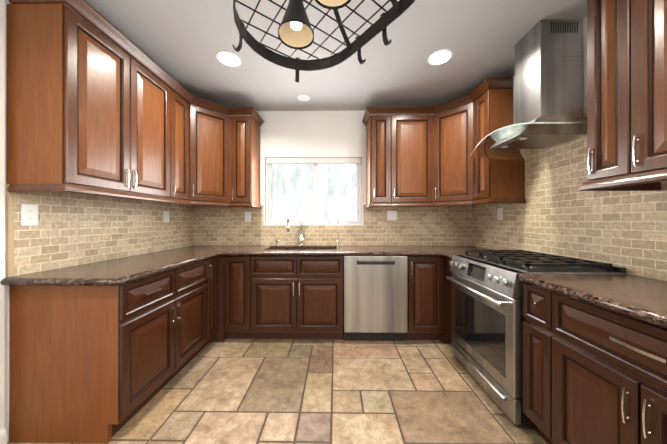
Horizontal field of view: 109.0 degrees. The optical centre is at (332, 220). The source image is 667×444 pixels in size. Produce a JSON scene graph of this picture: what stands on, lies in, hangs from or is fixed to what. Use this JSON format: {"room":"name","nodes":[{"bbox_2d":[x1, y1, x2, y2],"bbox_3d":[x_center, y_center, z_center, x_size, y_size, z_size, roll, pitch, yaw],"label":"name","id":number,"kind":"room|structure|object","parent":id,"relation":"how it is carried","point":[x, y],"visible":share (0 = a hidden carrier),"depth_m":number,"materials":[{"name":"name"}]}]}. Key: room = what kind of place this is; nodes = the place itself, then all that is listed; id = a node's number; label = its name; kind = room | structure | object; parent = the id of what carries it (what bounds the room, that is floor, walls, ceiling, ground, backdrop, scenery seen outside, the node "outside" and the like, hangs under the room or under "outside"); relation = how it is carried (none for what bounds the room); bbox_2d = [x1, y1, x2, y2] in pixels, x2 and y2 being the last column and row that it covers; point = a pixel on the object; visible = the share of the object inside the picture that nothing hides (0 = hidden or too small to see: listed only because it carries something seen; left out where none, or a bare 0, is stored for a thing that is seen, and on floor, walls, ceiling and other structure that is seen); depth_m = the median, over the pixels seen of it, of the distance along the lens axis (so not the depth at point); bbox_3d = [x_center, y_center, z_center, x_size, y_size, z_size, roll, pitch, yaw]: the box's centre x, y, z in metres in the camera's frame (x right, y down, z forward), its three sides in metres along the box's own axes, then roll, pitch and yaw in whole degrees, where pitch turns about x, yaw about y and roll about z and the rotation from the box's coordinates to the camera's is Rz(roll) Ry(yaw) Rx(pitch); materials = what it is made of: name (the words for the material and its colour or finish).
{"room":"kitchen","nodes":[
{"label":"kitchen","id":0,"kind":"room"},
{"bbox_2d":[0,0,162,442],"bbox_3d":[-1.844,-0.082,0.653,0.148,2.610,4.964,0,0,1],"label":"wall","id":1,"kind":"structure","parent":0,"point":[4,290],"depth_m":1.27,"materials":[{"name":"white paint"}]},
{"bbox_2d":[0,428,6,443],"bbox_3d":[-1.773,1.167,-0.213,0.014,0.110,2.976,0,0,1],"label":"baseboard","id":2,"kind":"structure","parent":1,"relation":"attached to","point":[3,436],"depth_m":1.26,"materials":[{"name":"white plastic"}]},
{"bbox_2d":[6,184,193,276],"bbox_3d":[-1.772,0.055,2.152,0.012,0.508,1.697,0,0,1],"label":"tile backsplash","id":3,"kind":"structure","parent":1,"relation":"attached to","point":[72,229],"depth_m":1.71,"materials":[{"name":"tile"}]},
{"bbox_2d":[21,204,37,225],"bbox_3d":[-1.775,-0.033,1.393,0.008,0.123,0.076,0,0,1],"label":"outlet","id":4,"kind":"object","parent":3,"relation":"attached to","point":[29,214],"visible":1,"depth_m":1.39,"materials":[{"name":"white plastic"}]},
{"bbox_2d":[163,211,168,222],"bbox_3d":[-1.760,-0.042,2.515,0.009,0.122,0.080,0,0,1],"label":"light switch","id":5,"kind":"object","parent":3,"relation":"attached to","point":[165,216],"visible":1,"depth_m":2.50,"materials":[{"name":"white plastic"}]},
{"bbox_2d":[182,92,237,203],"bbox_3d":[-1.284,-0.725,2.521,0.361,1.049,0.357,0,0,1],"label":"upper cabinet","id":6,"kind":"object","parent":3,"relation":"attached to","point":[209,137],"depth_m":2.52,"materials":[{"name":"brown wood"}]},
{"bbox_2d":[7,325,547,443],"bbox_3d":[-0.043,1.253,0.629,3.749,0.060,4.964,0,0,1],"label":"floor","id":7,"kind":"structure","parent":0,"point":[280,391],"depth_m":1.62,"materials":[{"name":"brown tile"}]},
{"bbox_2d":[9,266,184,443],"bbox_3d":[-1.469,0.786,1.555,0.628,0.876,0.494,0,0,1],"label":"base cabinet","id":8,"kind":"object","parent":7,"relation":"on","point":[96,364],"depth_m":1.31,"materials":[{"name":"brown wood"}]},
{"bbox_2d":[0,249,219,285],"bbox_3d":[-1.451,0.328,1.795,0.646,0.040,1.081,0,0,1],"label":"countertop","id":9,"kind":"structure","parent":8,"relation":"on","point":[118,271],"depth_m":1.47,"materials":[{"name":"brown stone"}]},
{"bbox_2d":[185,258,212,365],"bbox_3d":[-1.464,0.786,1.964,0.628,0.876,0.535,0,0,1],"label":"base cabinet","id":10,"kind":"object","parent":7,"relation":"on","point":[198,275],"depth_m":2.04,"materials":[{"name":"brown wood"}]},
{"bbox_2d":[213,256,216,341],"bbox_3d":[-1.460,0.787,2.268,0.628,0.876,0.260,0,0,1],"label":"base cabinet","id":11,"kind":"object","parent":7,"relation":"on","point":[214,258],"depth_m":2.33,"materials":[{"name":"brown wood"}]},
{"bbox_2d":[229,256,256,338],"bbox_3d":[-0.931,0.787,2.685,0.332,0.876,0.628,0,0,1],"label":"base cabinet","id":12,"kind":"object","parent":7,"relation":"on","point":[242,269],"depth_m":2.37,"materials":[{"name":"brown wood"}]},
{"bbox_2d":[257,256,304,338],"bbox_3d":[-0.588,0.787,2.681,0.567,0.876,0.628,0,0,1],"label":"base cabinet","id":13,"kind":"object","parent":7,"relation":"on","point":[280,279],"depth_m":2.37,"materials":[{"name":"brown wood"}]},
{"bbox_2d":[174,245,487,255],"bbox_3d":[-0.018,0.329,2.650,3.491,0.040,0.665,0,0,1],"label":"countertop","id":14,"kind":"structure","parent":13,"relation":"on","point":[237,250],"depth_m":2.55,"materials":[{"name":"brown stone"}]},
{"bbox_2d":[286,210,305,245],"bbox_3d":[-0.442,0.091,2.881,0.218,0.436,0.155,0,0,1],"label":"gooseneck faucet","id":15,"kind":"object","parent":14,"relation":"on","point":[301,239],"visible":1,"depth_m":2.91,"materials":[{"name":"silver metal"}]},
{"bbox_2d":[329,217,341,245],"bbox_3d":[0.034,0.132,2.903,0.162,0.356,0.078,0,0,1],"label":"filter faucet","id":16,"kind":"object","parent":14,"relation":"on","point":[338,241],"visible":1,"depth_m":2.91,"materials":[{"name":"silver metal"}]},
{"bbox_2d":[305,256,342,339],"bbox_3d":[-0.151,0.787,2.675,0.513,0.876,0.628,0,0,1],"label":"base cabinet","id":17,"kind":"object","parent":7,"relation":"on","point":[323,274],"depth_m":2.36,"materials":[{"name":"brown wood"}]},
{"bbox_2d":[343,256,407,340],"bbox_3d":[0.428,0.787,2.649,0.629,0.874,0.613,0,0,1],"label":"dishwasher","id":18,"kind":"object","parent":7,"relation":"on","point":[375,298],"visible":1,"depth_m":2.35,"materials":[{"name":"silver metal"}]},
{"bbox_2d":[405,256,444,343],"bbox_3d":[0.926,0.787,2.662,0.350,0.876,0.628,0,0,1],"label":"base cabinet","id":19,"kind":"object","parent":7,"relation":"on","point":[426,274],"depth_m":2.35,"materials":[{"name":"brown wood"}]},
{"bbox_2d":[445,257,452,343],"bbox_3d":[1.423,0.787,2.238,0.612,0.876,0.199,0,0,1],"label":"base cabinet","id":20,"kind":"object","parent":7,"relation":"on","point":[448,284],"depth_m":2.30,"materials":[{"name":"brown wood"}]},
{"bbox_2d":[444,249,493,258],"bbox_3d":[1.400,0.329,2.219,0.646,0.040,0.161,0,0,1],"label":"countertop","id":21,"kind":"structure","parent":20,"relation":"on","point":[448,253],"depth_m":2.31,"materials":[{"name":"brown stone"}]},
{"bbox_2d":[523,283,536,425],"bbox_3d":[1.403,0.786,1.250,0.628,0.876,0.237,0,0,1],"label":"base cabinet","id":22,"kind":"object","parent":7,"relation":"on","point":[529,291],"depth_m":1.32,"materials":[{"name":"brown wood"}]},
{"bbox_2d":[446,250,627,426],"bbox_3d":[1.355,0.740,1.755,0.717,0.967,0.756,0,0,1],"label":"gas range","id":23,"kind":"object","parent":7,"relation":"on","point":[488,318],"visible":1,"depth_m":1.56,"materials":[{"name":"silver metal"}]},
{"bbox_2d":[537,287,666,443],"bbox_3d":[1.398,0.785,0.834,0.628,0.876,0.785,0,0,1],"label":"base cabinet","id":24,"kind":"object","parent":7,"relation":"on","point":[602,372],"depth_m":0.98,"materials":[{"name":"brown wood"}]},
{"bbox_2d":[517,274,666,328],"bbox_3d":[1.382,0.327,0.785,0.646,0.040,1.169,0,0,1],"label":"countertop","id":25,"kind":"structure","parent":24,"relation":"on","point":[642,298],"depth_m":1.06,"materials":[{"name":"brown stone"}]},
{"bbox_2d":[62,0,586,110],"bbox_3d":[-0.043,-1.437,0.631,3.749,0.100,4.964,0,0,1],"label":"ceiling","id":26,"kind":"structure","parent":0,"point":[183,43],"depth_m":1.90,"materials":[{"name":"grey paint"}]},
{"bbox_2d":[216,51,240,66],"bbox_3d":[-0.892,-1.383,2.040,0.200,0.006,0.200,0,0,1],"label":"recessed light","id":27,"kind":"object","parent":26,"relation":"in","point":[229,59],"visible":1,"depth_m":2.04,"materials":[{"name":"white glass"}]},
{"bbox_2d":[298,95,309,100],"bbox_3d":[-0.329,-1.382,2.683,0.136,0.006,0.136,0,0,1],"label":"recessed light","id":28,"kind":"object","parent":26,"relation":"in","point":[303,97],"visible":1,"depth_m":2.67,"materials":[{"name":"white glass"}]},
{"bbox_2d":[232,0,414,82],"bbox_3d":[-0.041,-1.089,0.924,0.844,0.607,0.885,0,0,1],"label":"pot rack","id":29,"kind":"object","parent":26,"relation":"hanging from","point":[381,23],"visible":0.98,"depth_m":1.14,"materials":[{"name":"black metal"}]},
{"bbox_2d":[278,0,313,49],"bbox_3d":[-0.154,-1.080,0.998,0.152,0.613,0.152,0,0,1],"label":"pendant spotlight","id":30,"kind":"object","parent":29,"relation":"attached to","point":[295,31],"visible":1,"depth_m":1.01,"materials":[{"name":"black metal"}]},
{"bbox_2d":[315,0,350,9],"bbox_3d":[0.001,-1.080,0.795,0.152,0.613,0.152,0,0,1],"label":"pendant spotlight","id":31,"kind":"object","parent":29,"relation":"attached to","point":[332,4],"visible":1,"depth_m":0.86,"materials":[{"name":"black metal"}]},
{"bbox_2d":[427,49,452,64],"bbox_3d":[0.908,-1.383,2.018,0.200,0.006,0.200,0,0,1],"label":"recessed light","id":32,"kind":"object","parent":26,"relation":"in","point":[439,57],"visible":1,"depth_m":2.01,"materials":[{"name":"white glass"}]},
{"bbox_2d":[215,110,446,245],"bbox_3d":[-0.013,-0.080,3.052,3.450,2.610,0.120,0,0,1],"label":"wall","id":33,"kind":"structure","parent":0,"point":[312,134],"depth_m":3.00,"materials":[{"name":"white paint"}]},
{"bbox_2d":[265,158,361,223],"bbox_3d":[-0.244,-0.377,3.043,1.230,0.842,0.094,0,0,1],"label":"window","id":34,"kind":"structure","parent":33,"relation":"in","point":[315,162],"depth_m":3.03,"materials":[{"name":"grey plastic"}]},
{"bbox_2d":[194,205,469,245],"bbox_3d":[-0.013,0.056,2.988,3.507,0.508,0.008,0,0,1],"label":"tile backsplash","id":35,"kind":"structure","parent":33,"relation":"attached to","point":[213,225],"depth_m":2.98,"materials":[{"name":"tile"}]},
{"bbox_2d":[245,212,250,221],"bbox_3d":[-1.069,-0.049,2.992,0.078,0.124,0.008,0,0,1],"label":"electrical outlet","id":36,"kind":"object","parent":35,"relation":"attached to","point":[247,216],"visible":1,"depth_m":2.99,"materials":[{"name":"white plastic"}]},
{"bbox_2d":[387,211,396,219],"bbox_3d":[0.742,-0.064,2.969,0.121,0.122,0.009,0,0,1],"label":"light switch","id":37,"kind":"object","parent":35,"relation":"attached to","point":[391,215],"visible":1,"depth_m":2.97,"materials":[{"name":"white plastic"}]},
{"bbox_2d":[512,17,666,181],"bbox_3d":[1.771,-0.082,0.608,0.120,2.610,4.964,0,0,1],"label":"wall","id":38,"kind":"structure","parent":0,"point":[584,22],"depth_m":1.63,"materials":[{"name":"white paint"}]},
{"bbox_2d":[426,90,481,205],"bbox_3d":[1.245,-0.725,2.488,0.361,1.049,0.357,0,0,1],"label":"upper cabinet","id":39,"kind":"object","parent":38,"relation":"attached to","point":[453,178],"depth_m":2.49,"materials":[{"name":"brown wood"}]},
{"bbox_2d":[470,19,586,157],"bbox_3d":[1.447,-0.974,1.755,0.533,0.821,0.754,0,0,1],"label":"range hood","id":40,"kind":"object","parent":38,"relation":"attached to","point":[548,93],"visible":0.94,"depth_m":1.63,"materials":[{"name":"silver metal"}]},
{"bbox_2d":[470,106,666,280],"bbox_3d":[1.719,-0.224,1.576,0.008,1.105,2.760,0,0,1],"label":"tile backsplash","id":41,"kind":"structure","parent":38,"relation":"attached to","point":[559,212],"depth_m":1.68,"materials":[{"name":"tile"}]},
{"bbox_2d":[497,208,502,219],"bbox_3d":[1.721,-0.068,2.449,0.009,0.121,0.079,0,0,1],"label":"light switch","id":42,"kind":"object","parent":41,"relation":"attached to","point":[499,213],"visible":1,"depth_m":2.44,"materials":[{"name":"white plastic"}]},
{"bbox_2d":[579,0,666,190],"bbox_3d":[1.487,-0.704,0.746,0.448,1.094,1.092,0,0,1],"label":"upper cabinet","id":43,"kind":"object","parent":38,"relation":"attached to","point":[626,95],"visible":1,"depth_m":1.07,"materials":[{"name":"brown wood"}]},
{"label":"outside","id":44,"kind":"structure","parent":0,"visible":0},
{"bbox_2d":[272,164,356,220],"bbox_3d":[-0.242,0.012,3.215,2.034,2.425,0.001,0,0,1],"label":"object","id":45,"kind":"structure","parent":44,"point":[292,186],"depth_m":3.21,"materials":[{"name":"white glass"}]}
]}

